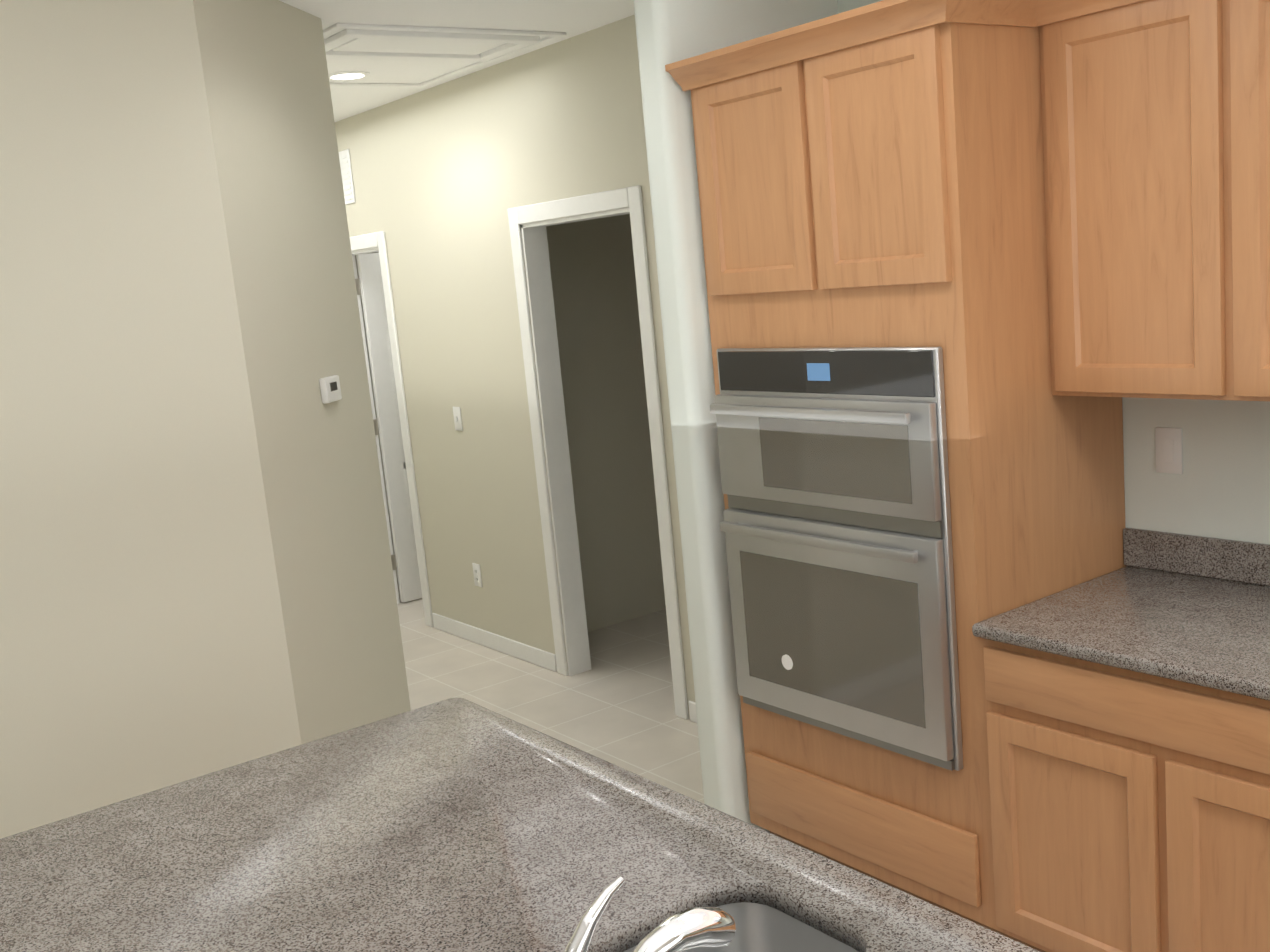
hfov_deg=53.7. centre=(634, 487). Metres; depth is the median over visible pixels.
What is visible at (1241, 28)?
upper cabinet
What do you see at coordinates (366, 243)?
door frame
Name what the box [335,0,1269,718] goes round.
wall
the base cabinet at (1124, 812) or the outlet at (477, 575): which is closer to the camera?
the base cabinet at (1124, 812)
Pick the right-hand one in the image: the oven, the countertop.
the countertop
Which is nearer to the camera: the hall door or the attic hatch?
the attic hatch
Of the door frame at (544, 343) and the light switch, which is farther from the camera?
the light switch
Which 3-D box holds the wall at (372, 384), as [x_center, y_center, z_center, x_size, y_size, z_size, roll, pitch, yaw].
[-0.313,-0.871,7.765,0.120,2.717,7.048,-13,12,-36]
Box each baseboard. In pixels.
[432,613,556,671]
[689,701,696,722]
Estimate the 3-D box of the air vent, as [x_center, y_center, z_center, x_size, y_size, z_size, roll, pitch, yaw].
[-1.599,-1.659,6.756,0.010,0.277,0.350,-13,12,-36]
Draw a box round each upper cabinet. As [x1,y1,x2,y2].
[1037,0,1216,403]
[1213,0,1269,400]
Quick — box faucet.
[549,876,735,951]
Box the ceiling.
[279,0,634,121]
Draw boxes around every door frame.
[350,231,433,626]
[507,185,688,719]
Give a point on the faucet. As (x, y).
(695, 927)
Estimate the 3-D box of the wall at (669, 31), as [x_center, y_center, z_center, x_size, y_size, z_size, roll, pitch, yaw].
[0.408,-0.251,3.858,0.699,2.717,0.130,-13,12,-36]
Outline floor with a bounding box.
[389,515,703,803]
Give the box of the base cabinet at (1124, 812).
[977,640,1269,951]
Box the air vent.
[339,149,355,204]
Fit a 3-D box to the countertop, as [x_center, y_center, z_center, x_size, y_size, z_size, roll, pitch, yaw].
[2.435,0.471,1.346,0.659,0.034,4.584,-13,12,-36]
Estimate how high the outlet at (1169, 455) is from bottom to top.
0.118 m
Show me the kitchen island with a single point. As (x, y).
(456, 824)
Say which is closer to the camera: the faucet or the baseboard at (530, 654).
the faucet
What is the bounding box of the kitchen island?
[0,698,1039,951]
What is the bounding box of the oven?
[709,346,963,770]
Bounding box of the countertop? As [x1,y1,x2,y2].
[973,564,1269,703]
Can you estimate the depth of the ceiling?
4.47 m
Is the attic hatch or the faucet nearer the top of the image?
the attic hatch
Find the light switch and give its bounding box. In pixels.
[453,407,462,430]
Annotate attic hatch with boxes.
[323,23,566,87]
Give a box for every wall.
[0,0,410,838]
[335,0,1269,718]
[355,252,389,514]
[546,214,665,631]
[633,0,837,832]
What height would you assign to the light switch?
0.118 m
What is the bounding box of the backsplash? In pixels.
[1125,528,1269,587]
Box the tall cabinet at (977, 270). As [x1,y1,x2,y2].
[672,4,1125,928]
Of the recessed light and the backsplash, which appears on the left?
the recessed light
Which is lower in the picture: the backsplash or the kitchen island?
the kitchen island
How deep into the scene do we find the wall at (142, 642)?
3.39 m
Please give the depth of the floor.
5.59 m
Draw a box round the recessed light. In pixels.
[328,71,369,79]
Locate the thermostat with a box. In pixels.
[319,375,341,403]
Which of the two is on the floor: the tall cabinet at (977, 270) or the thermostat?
the tall cabinet at (977, 270)
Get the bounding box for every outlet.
[472,563,481,586]
[1155,427,1182,473]
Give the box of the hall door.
[355,253,421,602]
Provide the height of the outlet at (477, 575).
0.118 m
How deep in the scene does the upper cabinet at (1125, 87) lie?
2.83 m
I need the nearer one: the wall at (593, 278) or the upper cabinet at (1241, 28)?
the upper cabinet at (1241, 28)
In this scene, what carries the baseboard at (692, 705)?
attached to the wall at (447, 175)
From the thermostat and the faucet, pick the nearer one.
the faucet

